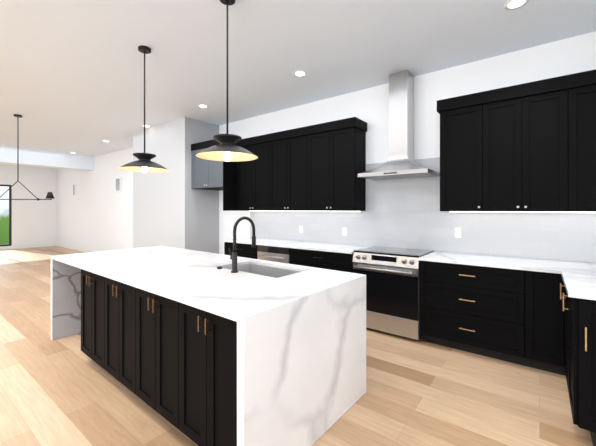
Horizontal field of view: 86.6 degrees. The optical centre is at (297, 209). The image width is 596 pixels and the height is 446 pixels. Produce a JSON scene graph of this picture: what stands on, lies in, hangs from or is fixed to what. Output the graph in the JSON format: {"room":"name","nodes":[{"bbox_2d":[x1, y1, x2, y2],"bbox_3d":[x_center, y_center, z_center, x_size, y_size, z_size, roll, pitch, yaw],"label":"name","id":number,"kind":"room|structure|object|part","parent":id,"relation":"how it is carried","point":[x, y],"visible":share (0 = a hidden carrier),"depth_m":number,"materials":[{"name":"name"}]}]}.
{"room":"kitchen","nodes":[
{"label":"kitchen","id":0,"kind":"room"},
{"bbox_2d":[0,164,55,249],"bbox_3d":[-13.157,-0.130,7.586,0.120,3.100,12.070,0,0,37],"label":"wall","id":1,"kind":"structure","parent":0,"point":[33,222],"depth_m":11.74,"materials":[{"name":"white paint"}]},
{"bbox_2d":[0,184,11,246],"bbox_3d":[-10.905,0.210,10.515,0.060,2.180,2.060,0,0,37],"label":"window","id":2,"kind":"structure","parent":1,"relation":"in","point":[10,217],"depth_m":11.29,"materials":[{"name":"grey"}]},
{"bbox_2d":[12,243,55,248],"bbox_3d":[-9.844,1.365,11.806,0.014,0.109,1.260,0,0,37],"label":"baseboard","id":3,"kind":"structure","parent":1,"relation":"attached to","point":[52,244],"depth_m":11.78,"materials":[{"name":"white wood"}]},
{"bbox_2d":[133,117,218,253],"bbox_3d":[-2.596,-0.129,6.622,1.970,3.098,0.768,0,0,37],"label":"wall","id":4,"kind":"structure","parent":0,"point":[171,208],"depth_m":6.09,"materials":[{"name":"grey paint"}]},
{"bbox_2d":[0,246,592,445],"bbox_3d":[-6.777,1.470,2.784,16.090,0.100,12.190,0,0,37],"label":"floor","id":5,"kind":"structure","parent":0,"point":[65,391],"depth_m":2.39,"materials":[{"name":"brown wood"}]},
{"bbox_2d":[51,258,365,445],"bbox_3d":[-1.088,0.978,2.953,3.150,0.882,1.252,0,0,39],"label":"kitchen island","id":6,"kind":"object","parent":5,"relation":"on","point":[198,348],"depth_m":1.92,"materials":[{"name":"stone"}]},
{"bbox_2d":[51,250,322,317],"bbox_3d":[-1.251,0.522,2.751,3.050,0.030,0.730,0,0,39],"label":"island countertop","id":7,"kind":"structure","parent":6,"relation":"on","point":[236,295],"depth_m":2.22,"materials":[{"name":"white stone"}]},
{"bbox_2d":[229,216,255,272],"bbox_3d":[-0.460,0.281,2.632,0.090,0.448,0.258,0,0,39],"label":"faucet","id":8,"kind":"object","parent":7,"relation":"on","point":[233,257],"visible":1,"depth_m":2.54,"materials":[{"name":"black metal"}]},
{"bbox_2d":[227,262,310,277],"bbox_3d":[-0.314,0.651,2.734,0.774,0.254,0.444,0,0,39],"label":"sink","id":9,"kind":"object","parent":7,"relation":"in","point":[251,267],"depth_m":2.94,"materials":[{"name":"grey metal"}]},
{"bbox_2d":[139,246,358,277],"bbox_3d":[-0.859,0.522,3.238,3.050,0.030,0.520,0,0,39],"label":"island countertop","id":10,"kind":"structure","parent":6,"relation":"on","point":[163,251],"depth_m":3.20,"materials":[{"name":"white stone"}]},
{"bbox_2d":[223,241,258,258],"bbox_3d":[-0.736,0.978,5.283,0.773,0.882,0.632,0,0,37],"label":"base cabinet","id":11,"kind":"object","parent":5,"relation":"on","point":[246,251],"depth_m":4.99,"materials":[{"name":"black wood"}]},
{"bbox_2d":[259,245,290,263],"bbox_3d":[-0.181,0.978,4.859,0.752,0.882,0.632,0,0,37],"label":"dishwasher","id":12,"kind":"object","parent":5,"relation":"on","point":[266,252],"depth_m":4.58,"materials":[{"name":"silver metal"}]},
{"bbox_2d":[291,249,352,272],"bbox_3d":[0.457,0.978,4.371,0.983,0.882,0.632,0,0,37],"label":"base cabinet","id":13,"kind":"object","parent":5,"relation":"on","point":[332,256],"depth_m":4.09,"materials":[{"name":"black wood"}]},
{"bbox_2d":[231,237,370,252],"bbox_3d":[-0.106,0.522,4.785,2.380,0.030,0.643,0,0,37],"label":"countertop","id":14,"kind":"structure","parent":13,"relation":"on","point":[319,247],"depth_m":4.44,"materials":[{"name":"white stone"}]},
{"bbox_2d":[352,246,433,339],"bbox_3d":[1.136,0.957,3.801,0.772,0.925,0.693,0,0,37],"label":"range","id":15,"kind":"object","parent":5,"relation":"on","point":[392,274],"visible":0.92,"depth_m":3.54,"materials":[{"name":"silver metal"}]},
{"bbox_2d":[420,263,522,364],"bbox_3d":[1.861,0.978,3.301,0.970,0.882,0.626,0,0,37],"label":"base cabinet","id":16,"kind":"object","parent":5,"relation":"on","point":[476,310],"depth_m":3.05,"materials":[{"name":"black wood"}]},
{"bbox_2d":[419,251,595,274],"bbox_3d":[2.203,0.522,3.018,1.858,0.030,0.643,0,0,37],"label":"countertop","id":17,"kind":"structure","parent":16,"relation":"on","point":[508,263],"depth_m":3.02,"materials":[{"name":"white stone"}]},
{"bbox_2d":[523,267,550,371],"bbox_3d":[2.292,0.978,2.932,0.289,0.882,0.689,0,0,37],"label":"base cabinet","id":18,"kind":"object","parent":5,"relation":"on","point":[540,314],"depth_m":2.75,"materials":[{"name":"black wood"}]},
{"bbox_2d":[551,271,566,379],"bbox_3d":[2.320,0.978,2.254,0.744,0.882,0.521,0,0,37],"label":"base cabinet","id":19,"kind":"object","parent":5,"relation":"on","point":[558,292],"depth_m":2.66,"materials":[{"name":"black wood"}]},
{"bbox_2d":[567,295,595,445],"bbox_3d":[2.102,0.978,1.917,0.681,0.882,0.519,0,0,37],"label":"base cabinet","id":20,"kind":"object","parent":5,"relation":"on","point":[581,311],"depth_m":1.89,"materials":[{"name":"black wood"}]},
{"bbox_2d":[559,271,595,298],"bbox_3d":[2.200,0.522,2.066,0.706,0.030,0.875,0,0,37],"label":"countertop","id":21,"kind":"structure","parent":20,"relation":"on","point":[576,282],"depth_m":2.19,"materials":[{"name":"white stone"}]},
{"bbox_2d":[0,0,595,156],"bbox_3d":[-6.777,-1.740,2.784,16.090,0.120,12.190,0,0,37],"label":"ceiling","id":22,"kind":"structure","parent":0,"point":[71,75],"depth_m":3.36,"materials":[{"name":"white paint"}]},
{"bbox_2d":[0,114,54,200],"bbox_3d":[-5.155,-0.918,5.620,1.620,1.520,0.130,0,0,0],"label":"dining chandelier","id":23,"kind":"object","parent":22,"relation":"hanging from","point":[49,196],"visible":1,"depth_m":5.61,"materials":[{"name":"black metal"}]},
{"bbox_2d":[0,146,93,170],"bbox_3d":[-10.350,-1.469,5.438,0.450,0.418,12.068,0,0,37],"label":"beam","id":24,"kind":"structure","parent":22,"relation":"attached to","point":[30,157],"depth_m":9.12,"materials":[{"name":"white paint"}]},
{"bbox_2d":[118,45,168,172],"bbox_3d":[-1.599,-1.030,3.293,0.480,1.297,0.480,0,0,37],"label":"pendant light","id":25,"kind":"object","parent":22,"relation":"hanging from","point":[143,163],"visible":1,"depth_m":3.26,"materials":[{"name":"black metal"}]},
{"bbox_3d":[-1.599,-0.421,3.293,0.068,0.081,0.068,0,0,37],"label":"bulb","id":26,"kind":"part","parent":25,"relation":"part of","materials":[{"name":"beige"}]},
{"bbox_2d":[198,104,208,107],"bbox_3d":[-1.541,-1.677,5.131,0.168,0.004,0.168,0,0,28],"label":"recessed light","id":27,"kind":"object","parent":22,"relation":"in","point":[201,105],"depth_m":5.14,"materials":[{"name":"white"}]},
{"bbox_2d":[196,0,257,161],"bbox_3d":[-0.558,-1.030,2.497,0.480,1.297,0.480,0,0,37],"label":"pendant light","id":28,"kind":"object","parent":22,"relation":"hanging from","point":[227,149],"visible":1,"depth_m":2.49,"materials":[{"name":"black metal"}]},
{"bbox_3d":[-0.558,-0.421,2.497,0.068,0.081,0.068,0,0,37],"label":"bulb","id":29,"kind":"part","parent":28,"relation":"part of","materials":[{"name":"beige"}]},
{"bbox_2d":[293,71,306,76],"bbox_3d":[0.028,-1.677,3.906,0.168,0.004,0.168,0,0,28],"label":"recessed light","id":30,"kind":"object","parent":22,"relation":"in","point":[300,73],"depth_m":3.89,"materials":[{"name":"white plastic"}]},
{"bbox_2d":[504,0,528,9],"bbox_3d":[1.776,-1.677,2.570,0.168,0.004,0.168,0,0,-8],"label":"recessed light","id":31,"kind":"object","parent":22,"relation":"in","point":[512,4],"depth_m":2.58,"materials":[{"name":"white"}]},
{"bbox_2d":[56,31,595,262],"bbox_3d":[-3.112,-0.130,7.578,16.090,3.100,0.120,0,0,37],"label":"wall","id":32,"kind":"structure","parent":0,"point":[95,213],"depth_m":4.62,"materials":[{"name":"white paint"}]},
{"bbox_2d":[73,184,75,195],"bbox_3d":[-7.815,-0.684,11.076,0.192,0.392,0.032,0,0,37],"label":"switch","id":33,"kind":"object","parent":32,"relation":"attached to","point":[74,185],"depth_m":11.07,"materials":[{"name":"white plastic"}]},
{"bbox_2d":[56,243,96,251],"bbox_3d":[-6.300,1.365,9.928,7.926,0.109,0.016,0,0,37],"label":"baseboard","id":34,"kind":"structure","parent":32,"relation":"attached to","point":[57,244],"depth_m":11.11,"materials":[{"name":"white wood"}]},
{"bbox_2d":[115,177,120,191],"bbox_3d":[-5.118,-0.712,9.014,0.318,0.410,0.032,0,0,37],"label":"switch","id":35,"kind":"object","parent":32,"relation":"attached to","point":[117,184],"depth_m":8.99,"materials":[{"name":"white plastic"}]},
{"bbox_2d":[191,139,237,210],"bbox_3d":[-1.417,-0.590,5.784,0.913,1.220,0.662,0,0,37],"label":"upper cabinet","id":36,"kind":"object","parent":32,"relation":"attached to","point":[212,175],"visible":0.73,"depth_m":5.47,"materials":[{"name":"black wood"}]},
{"bbox_2d":[236,133,271,210],"bbox_3d":[-0.634,-0.590,5.380,0.813,1.220,0.338,0,0,37],"label":"upper cabinet","id":37,"kind":"object","parent":32,"relation":"attached to","point":[254,177],"depth_m":5.22,"materials":[{"name":"black wood"}]},
{"bbox_2d":[272,125,311,210],"bbox_3d":[-0.059,-0.590,4.941,0.873,1.220,0.338,0,0,37],"label":"upper cabinet","id":38,"kind":"object","parent":32,"relation":"attached to","point":[292,148],"depth_m":4.76,"materials":[{"name":"black wood"}]},
{"bbox_2d":[312,117,366,210],"bbox_3d":[0.514,-0.590,4.502,0.813,1.220,0.338,0,0,37],"label":"upper cabinet","id":39,"kind":"object","parent":32,"relation":"attached to","point":[318,167],"depth_m":4.29,"materials":[{"name":"black wood"}]},
{"bbox_2d":[292,211,359,211],"bbox_3d":[-0.006,0.026,5.012,2.158,0.011,0.040,0,0,37],"label":"led","id":40,"kind":"object","parent":39,"relation":"attached to","point":[325,211],"visible":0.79,"depth_m":4.67,"materials":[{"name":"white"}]},
{"bbox_2d":[358,70,438,179],"bbox_3d":[1.220,-1.036,3.860,0.830,1.281,0.502,0,0,37],"label":"range hood","id":41,"kind":"object","parent":32,"relation":"attached to","point":[400,163],"visible":1,"depth_m":3.85,"materials":[{"name":"silver metal"}]},
{"bbox_2d":[250,157,595,262],"bbox_3d":[1.137,-0.063,4.247,5.048,1.134,0.008,0,0,37],"label":"tile backsplash","id":42,"kind":"structure","parent":32,"relation":"attached to","point":[403,213],"depth_m":3.88,"materials":[{"name":"white tile"}]},
{"bbox_2d":[342,227,346,235],"bbox_3d":[0.676,0.320,4.588,0.070,0.116,0.008,0,0,37],"label":"electrical outlet plate","id":43,"kind":"object","parent":42,"relation":"attached to","point":[344,230],"depth_m":4.59,"materials":[{"name":"white plastic"}]},
{"bbox_2d":[455,228,460,237],"bbox_3d":[1.863,0.270,3.681,0.070,0.116,0.008,0,0,37],"label":"electrical outlet plate","id":44,"kind":"object","parent":42,"relation":"attached to","point":[457,232],"depth_m":3.68,"materials":[{"name":"white plastic"}]},
{"bbox_2d":[437,90,492,210],"bbox_3d":[1.854,-0.590,3.478,0.474,1.220,0.338,0,0,37],"label":"upper cabinet","id":45,"kind":"object","parent":32,"relation":"attached to","point":[466,121],"depth_m":3.33,"materials":[{"name":"black wood"}]},
{"bbox_2d":[493,73,580,211],"bbox_3d":[2.259,-0.590,3.168,0.786,1.220,0.338,0,0,37],"label":"upper cabinet","id":46,"kind":"object","parent":32,"relation":"attached to","point":[528,147],"depth_m":2.96,"materials":[{"name":"black wood"}]},
{"bbox_2d":[449,211,595,212],"bbox_3d":[2.404,0.026,3.170,1.623,0.011,0.040,0,0,37],"label":"led","id":47,"kind":"object","parent":46,"relation":"attached to","point":[521,212],"visible":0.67,"depth_m":3.24,"materials":[{"name":"white plastic"}]},
{"bbox_2d":[581,69,595,211],"bbox_3d":[2.632,-0.590,2.883,0.395,1.220,0.338,0,0,37],"label":"upper cabinet","id":48,"kind":"object","parent":32,"relation":"attached to","point":[588,78],"depth_m":2.75,"materials":[{"name":"black wood"}]},
{"label":"outside","id":49,"kind":"structure","parent":0,"visible":0},
{"bbox_2d":[0,186,8,244],"bbox_3d":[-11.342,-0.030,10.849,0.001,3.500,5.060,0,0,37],"label":"view","id":50,"kind":"structure","parent":49,"point":[4,221],"depth_m":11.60,"materials":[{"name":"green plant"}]}
]}

